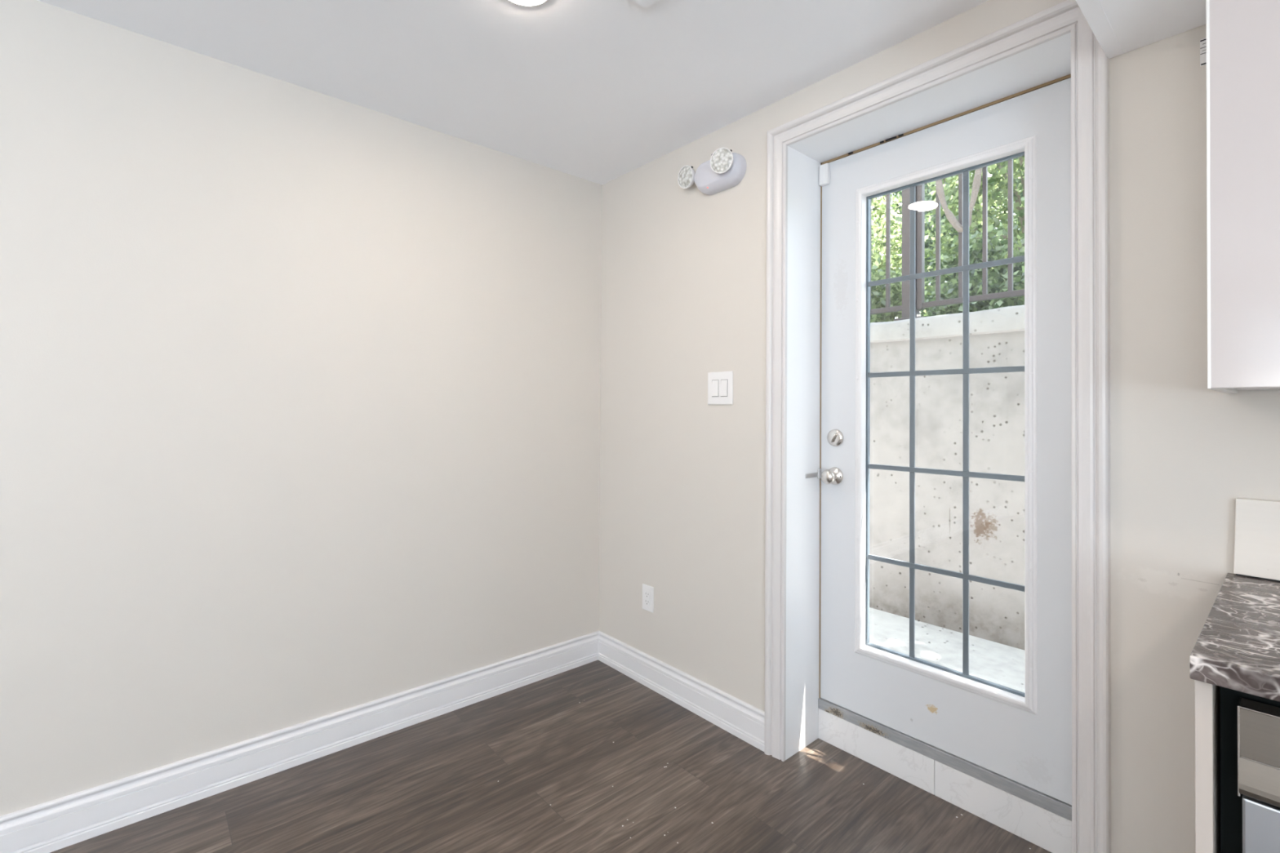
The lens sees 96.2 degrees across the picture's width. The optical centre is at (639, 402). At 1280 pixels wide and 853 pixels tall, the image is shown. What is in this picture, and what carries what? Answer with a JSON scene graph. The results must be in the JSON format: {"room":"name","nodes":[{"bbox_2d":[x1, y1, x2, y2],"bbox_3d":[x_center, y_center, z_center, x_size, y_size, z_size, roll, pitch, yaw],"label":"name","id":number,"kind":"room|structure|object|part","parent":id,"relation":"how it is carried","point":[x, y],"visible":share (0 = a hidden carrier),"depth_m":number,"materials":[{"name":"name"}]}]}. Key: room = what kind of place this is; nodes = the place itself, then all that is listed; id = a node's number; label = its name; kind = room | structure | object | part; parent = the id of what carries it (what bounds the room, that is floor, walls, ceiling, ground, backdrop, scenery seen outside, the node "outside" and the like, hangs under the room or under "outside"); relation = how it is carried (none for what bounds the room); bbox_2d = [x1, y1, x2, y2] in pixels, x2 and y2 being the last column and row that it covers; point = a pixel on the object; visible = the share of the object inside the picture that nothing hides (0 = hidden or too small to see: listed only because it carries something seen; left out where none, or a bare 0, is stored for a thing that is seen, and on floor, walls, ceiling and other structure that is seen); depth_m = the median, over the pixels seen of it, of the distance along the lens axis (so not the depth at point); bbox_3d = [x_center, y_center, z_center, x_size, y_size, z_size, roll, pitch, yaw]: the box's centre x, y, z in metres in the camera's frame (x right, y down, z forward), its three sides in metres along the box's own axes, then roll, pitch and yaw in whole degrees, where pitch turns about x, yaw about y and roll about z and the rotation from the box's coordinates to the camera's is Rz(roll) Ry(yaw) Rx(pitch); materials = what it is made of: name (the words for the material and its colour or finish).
{"room":"basement kitchen","nodes":[
{"label":"basement kitchen","id":0,"kind":"room"},
{"bbox_2d":[0,0,602,816],"bbox_3d":[-2.303,0.106,1.147,6.050,2.470,0.150,1,-1,-41],"label":"wall","id":1,"kind":"structure","parent":0,"point":[300,387],"depth_m":1.93,"materials":[{"name":"white paint"}]},
{"bbox_2d":[0,631,598,852],"bbox_3d":[-2.312,1.172,1.024,5.600,0.135,0.018,1,-1,-41],"label":"baseboard","id":2,"kind":"structure","parent":1,"relation":"attached to","point":[48,827],"depth_m":1.93,"materials":[{"name":"white paint"}]},
{"bbox_2d":[37,0,988,185],"bbox_3d":[-0.834,-1.212,-0.518,6.050,0.150,4.600,1,-1,-41],"label":"ceiling","id":3,"kind":"structure","parent":0,"point":[597,91],"depth_m":1.82,"materials":[{"name":"white paint"}]},
{"bbox_2d":[506,0,549,7],"bbox_3d":[-0.308,-1.107,1.526,0.165,0.014,0.165,1,-1,-41],"label":"recessed light","id":4,"kind":"object","parent":3,"relation":"in","point":[528,3],"visible":1,"depth_m":1.58,"materials":[{"name":"white plastic"}]},
{"bbox_2d":[511,0,543,4],"bbox_3d":[-0.308,-1.106,1.526,0.131,0.012,0.131,1,-1,-41],"label":"diffuser","id":5,"kind":"object","parent":4,"relation":"attached to","point":[515,2],"depth_m":1.58,"materials":[{"name":"white plastic"}]},
{"bbox_2d":[632,0,657,7],"bbox_3d":[0.004,-1.106,1.396,0.300,0.012,0.300,1,-1,-41],"label":"smoke detector","id":6,"kind":"object","parent":3,"relation":"in","point":[645,3],"visible":1,"depth_m":1.57,"materials":[{"name":"white paint"}]},
{"bbox_2d":[1075,0,1205,58],"bbox_3d":[1.643,-0.972,0.309,0.622,0.282,2.296,1,-1,-41],"label":"soffit","id":7,"kind":"structure","parent":3,"relation":"attached to","point":[1120,27],"depth_m":1.24,"materials":[{"name":"white paint"}]},
{"bbox_2d":[50,660,1051,852],"bbox_3d":[-0.882,1.282,-0.571,5.966,0.100,4.600,1,-1,-41],"label":"floor","id":8,"kind":"structure","parent":0,"point":[432,785],"depth_m":1.84,"materials":[{"name":"brown wood"}]},
{"bbox_2d":[817,697,1071,852],"bbox_3d":[0.994,1.194,1.901,0.121,0.150,0.833,1,-1,-41],"label":"threshold","id":9,"kind":"object","parent":8,"relation":"on","point":[1042,820],"visible":0.62,"depth_m":1.81,"materials":[{"name":"white tile"}]},
{"bbox_2d":[1195,680,1220,852],"bbox_3d":[1.018,0.824,1.002,0.611,0.873,0.018,1,-1,-41],"label":"cabinet end panel","id":10,"kind":"object","parent":8,"relation":"on","point":[1207,713],"visible":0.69,"depth_m":0.81,"materials":[{"name":"beige wood"}]},
{"bbox_2d":[1219,686,1279,852],"bbox_3d":[1.218,0.825,0.737,0.600,0.868,0.635,1,-1,-41],"label":"dishwasher","id":11,"kind":"object","parent":8,"relation":"on","point":[1250,724],"visible":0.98,"depth_m":0.77,"materials":[{"name":"black plastic"}]},
{"bbox_3d":[1.011,0.468,0.559,0.044,0.120,0.593,1,-1,-41],"label":"control panel","id":12,"kind":"part","parent":11,"relation":"part of","materials":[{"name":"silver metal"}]},
{"bbox_3d":[1.016,0.841,0.561,0.038,0.620,0.588,1,-1,-41],"label":"door","id":13,"kind":"part","parent":11,"relation":"part of","materials":[{"name":"silver metal"}]},
{"bbox_3d":[1.916,0.820,-0.031,0.608,0.872,1.430,1,-1,-41],"label":"base cabinet","id":14,"kind":"object","parent":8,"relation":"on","visible":0},
{"bbox_2d":[1189,573,1279,702],"bbox_3d":[1.692,0.367,0.216,0.637,0.032,2.097,1,-1,-41],"label":"countertop","id":15,"kind":"structure","parent":14,"relation":"on","point":[1237,647],"depth_m":0.85,"materials":[{"name":"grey stone"}]},
{"bbox_2d":[1233,497,1279,582],"bbox_3d":[1.925,0.275,0.418,0.018,0.160,2.080,1,-1,-41],"label":"backsplash","id":16,"kind":"structure","parent":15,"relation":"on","point":[1257,522],"depth_m":1.17,"materials":[{"name":"white"}]},
{"bbox_2d":[599,0,1279,852],"bbox_3d":[1.326,0.131,1.356,0.300,2.470,4.300,1,-1,-41],"label":"wall","id":17,"kind":"structure","parent":0,"point":[682,477],"depth_m":1.60,"materials":[{"name":"beige paint"}]},
{"bbox_2d":[642,583,653,613],"bbox_3d":[0.035,0.881,2.591,0.009,0.114,0.073,1,-1,-41],"label":"wall outlet","id":18,"kind":"object","parent":17,"relation":"attached to","point":[647,591],"visible":1,"depth_m":2.58,"materials":[{"name":"white plastic"}]},
{"bbox_2d":[644,590,649,606],"bbox_3d":[0.033,0.880,2.590,0.003,0.067,0.033,1,-1,-41],"label":"receptacle","id":19,"kind":"object","parent":18,"relation":"attached to","point":[646,592],"depth_m":2.59,"materials":[{"name":"white plastic"}]},
{"bbox_2d":[598,631,764,751],"bbox_3d":[0.123,1.202,2.477,0.018,0.135,1.022,1,-1,-41],"label":"baseboard","id":20,"kind":"structure","parent":17,"relation":"attached to","point":[745,722],"depth_m":2.39,"materials":[{"name":"white paint"}]},
{"bbox_2d":[677,147,746,195],"bbox_3d":[0.261,-0.913,2.285,0.108,0.134,0.323,1,-1,-41],"label":"emergency light","id":21,"kind":"object","parent":17,"relation":"attached to","point":[725,169],"visible":1,"depth_m":2.23,"materials":[{"name":"white plastic"}]},
{"bbox_2d":[707,371,733,404],"bbox_3d":[0.317,-0.059,2.282,0.011,0.130,0.129,1,-1,-41],"label":"light switch","id":22,"kind":"object","parent":17,"relation":"attached to","point":[720,384],"visible":1,"depth_m":2.28,"materials":[{"name":"white plastic"}]},
{"bbox_2d":[764,0,1111,852],"bbox_3d":[0.895,0.136,1.824,0.315,2.265,0.984,1,-1,-41],"label":"door frame","id":23,"kind":"structure","parent":17,"relation":"attached to","point":[1090,65],"depth_m":1.74,"materials":[{"name":"white paint"}]},
{"bbox_3d":[0.488,0.136,2.071,0.025,2.265,0.078,1,-1,-41],"label":"leg","id":24,"kind":"part","parent":23,"relation":"part of","materials":[{"name":"white paint"}]},
{"bbox_3d":[0.650,0.268,2.155,0.096,0.040,0.006,1,-1,-41],"label":"strike plate","id":25,"kind":"part","parent":23,"relation":"part of","materials":[{"name":"silver metal"}]},
{"bbox_3d":[1.085,0.132,1.385,0.025,2.265,0.073,1,-1,-41],"label":"leg","id":26,"kind":"part","parent":23,"relation":"part of","materials":[{"name":"white paint"}]},
{"bbox_2d":[820,77,1071,805],"bbox_3d":[0.955,0.102,1.870,0.121,2.027,0.826,1,-1,-41],"label":"door","id":27,"kind":"structure","parent":17,"relation":"in","point":[1025,739],"depth_m":1.82,"materials":[{"name":"white paint"}]},
{"bbox_2d":[818,163,830,186],"bbox_3d":[0.699,-0.866,2.178,0.021,0.076,0.037,1,-1,-41],"label":"sensor","id":28,"kind":"object","parent":27,"relation":"attached to","point":[824,169],"visible":1,"depth_m":2.17,"materials":[{"name":"white plastic"}]},
{"bbox_3d":[0.692,-0.866,2.171,0.002,0.064,0.029,1,-1,-41],"label":"sensor lid","id":29,"kind":"part","parent":28,"relation":"part of","materials":[{"name":"white plastic"}]},
{"bbox_3d":[0.702,0.271,2.118,0.068,0.065,0.065,1,-1,-41],"label":"knob","id":30,"kind":"part","parent":27,"relation":"part of","materials":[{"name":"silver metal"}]},
{"bbox_3d":[0.968,0.060,1.876,0.032,1.678,0.560,1,-1,-41],"label":"lite frame","id":31,"kind":"part","parent":27,"relation":"part of","materials":[{"name":"white paint"}]},
{"bbox_2d":[1200,37,1206,66],"bbox_3d":[1.237,-0.766,1.244,0.002,0.058,0.034,1,-1,-41],"label":"wall label","id":32,"kind":"object","parent":17,"relation":"attached to","point":[1202,42],"visible":0.36,"depth_m":1.25,"materials":[{"name":"white paper"}]},
{"bbox_2d":[1205,0,1279,393],"bbox_3d":[1.806,-0.427,0.323,0.340,0.802,2.099,1,-1,-41],"label":"upper cabinet","id":33,"kind":"object","parent":17,"relation":"attached to","point":[1243,36],"visible":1,"depth_m":0.97,"materials":[{"name":"white wood"}]},
{"label":"outside","id":34,"kind":"structure","parent":0,"visible":0},
{"bbox_3d":[11.775,-0.122,13.302,28.260,0.250,28.000,1,-1,-41],"label":"ground","id":35,"kind":"structure","parent":34,"visible":0},
{"bbox_2d":[870,257,927,322],"bbox_3d":[1.869,-0.793,4.708,0.874,0.806,0.954,1,-1,-41],"label":"shrub","id":36,"kind":"object","parent":35,"relation":"on","point":[878,292],"visible":0.19,"depth_m":4.40,"materials":[{"name":"green plant"}]},
{"bbox_2d":[871,192,944,315],"bbox_3d":[2.654,-2.204,7.712,2.447,3.708,1.922,0,-1,43],"label":"tree","id":37,"kind":"object","parent":35,"relation":"on","point":[878,211],"visible":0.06,"depth_m":7.06,"materials":[{"name":"green plant"}]},
{"bbox_2d":[875,157,1021,312],"bbox_3d":[6.851,-3.493,10.979,3.241,6.396,6.336,1,-1,-41],"label":"tree","id":38,"kind":"object","parent":35,"relation":"on","point":[899,192],"visible":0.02,"depth_m":11.35,"materials":[{"name":"green plant"}]},
{"bbox_2d":[875,157,1024,316],"bbox_3d":[4.741,-2.696,8.266,2.011,4.718,3.073,1,-1,-41],"label":"tree","id":39,"kind":"object","parent":35,"relation":"on","point":[927,198],"visible":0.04,"depth_m":8.22,"materials":[{"name":"green plant"}]},
{"bbox_2d":[924,155,1024,297],"bbox_3d":[4.184,-2.167,6.017,2.058,3.604,2.358,1,-1,-41],"label":"tree","id":40,"kind":"object","parent":35,"relation":"on","point":[1000,180],"visible":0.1,"depth_m":6.12,"materials":[{"name":"green plant"}]},
{"bbox_2d":[924,217,1024,315],"bbox_3d":[2.506,-0.840,4.120,0.779,0.895,0.924,1,-1,-41],"label":"shrub","id":41,"kind":"object","parent":35,"relation":"on","point":[995,285],"visible":0.36,"depth_m":4.06,"materials":[{"name":"green plant"}]},
{"bbox_2d":[925,268,1023,315],"bbox_3d":[2.949,-0.828,4.960,0.743,0.895,0.923,1,-1,-41],"label":"shrub","id":42,"kind":"object","parent":35,"relation":"on","point":[931,309],"visible":0.02,"depth_m":5.10,"materials":[{"name":"green plant"}]},
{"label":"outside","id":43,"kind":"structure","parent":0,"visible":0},
{"bbox_2d":[869,607,1025,693],"bbox_3d":[1.503,1.262,2.367,1.320,0.130,9.000,1,-1,-41],"label":"ground","id":44,"kind":"structure","parent":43,"point":[991,661],"depth_m":2.81,"materials":[{"name":"concrete"}]},
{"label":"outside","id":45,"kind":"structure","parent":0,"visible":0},
{"bbox_2d":[869,304,1024,650],"bbox_3d":[2.005,0.425,2.807,0.245,1.819,9.000,1,-1,-41],"label":"wall","id":46,"kind":"structure","parent":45,"point":[996,335],"depth_m":3.06,"materials":[{"name":"concrete"}]},
{"bbox_2d":[893,186,923,320],"bbox_3d":[1.579,-1.052,3.333,0.124,1.152,0.153,1,-1,-41],"label":"fence post","id":47,"kind":"object","parent":46,"relation":"on","point":[905,193],"visible":0.47,"depth_m":3.32,"materials":[{"name":"grey metal"}]},
{"bbox_2d":[870,193,902,315],"bbox_3d":[0.969,-1.044,4.033,0.036,1.010,1.761,1,-1,-41],"label":"metal fence","id":48,"kind":"object","parent":47,"relation":"attached to","point":[888,308],"visible":0.03,"depth_m":3.43,"materials":[{"name":"grey metal"}]},
{"bbox_3d":[0.966,-0.554,4.028,0.026,0.030,1.761,1,-1,-41],"label":"rail","id":49,"kind":"part","parent":48,"relation":"part of","materials":[{"name":"grey metal"}]},
{"bbox_3d":[1.575,-0.482,3.328,0.124,0.013,0.153,1,-1,-41],"label":"plate","id":50,"kind":"part","parent":47,"relation":"part of","materials":[{"name":"grey metal"}]},
{"bbox_3d":[1.574,-1.048,3.338,0.064,1.129,0.078,1,-1,-41],"label":"post","id":51,"kind":"part","parent":47,"relation":"part of","materials":[{"name":"grey metal"}]},
{"bbox_2d":[916,159,1024,310],"bbox_3d":[2.191,-1.047,2.630,0.040,1.018,1.797,1,-1,-41],"label":"metal fence","id":52,"kind":"object","parent":47,"relation":"attached to","point":[922,304],"visible":0.26,"depth_m":3.13,"materials":[{"name":"grey metal"}]},
{"bbox_2d":[935,168,982,231],"bbox_3d":[1.729,-1.252,3.109,0.097,0.689,0.235,1,-1,-41],"label":"branch","id":53,"kind":"object","parent":52,"relation":"hanging from","point":[950,216],"visible":0.48,"depth_m":3.07,"materials":[{"name":"grey plant"}]},
{"bbox_3d":[2.198,-0.560,2.613,0.026,0.030,1.767,1,-1,-41],"label":"rail","id":54,"kind":"part","parent":52,"relation":"part of","materials":[{"name":"grey metal"}]}
]}

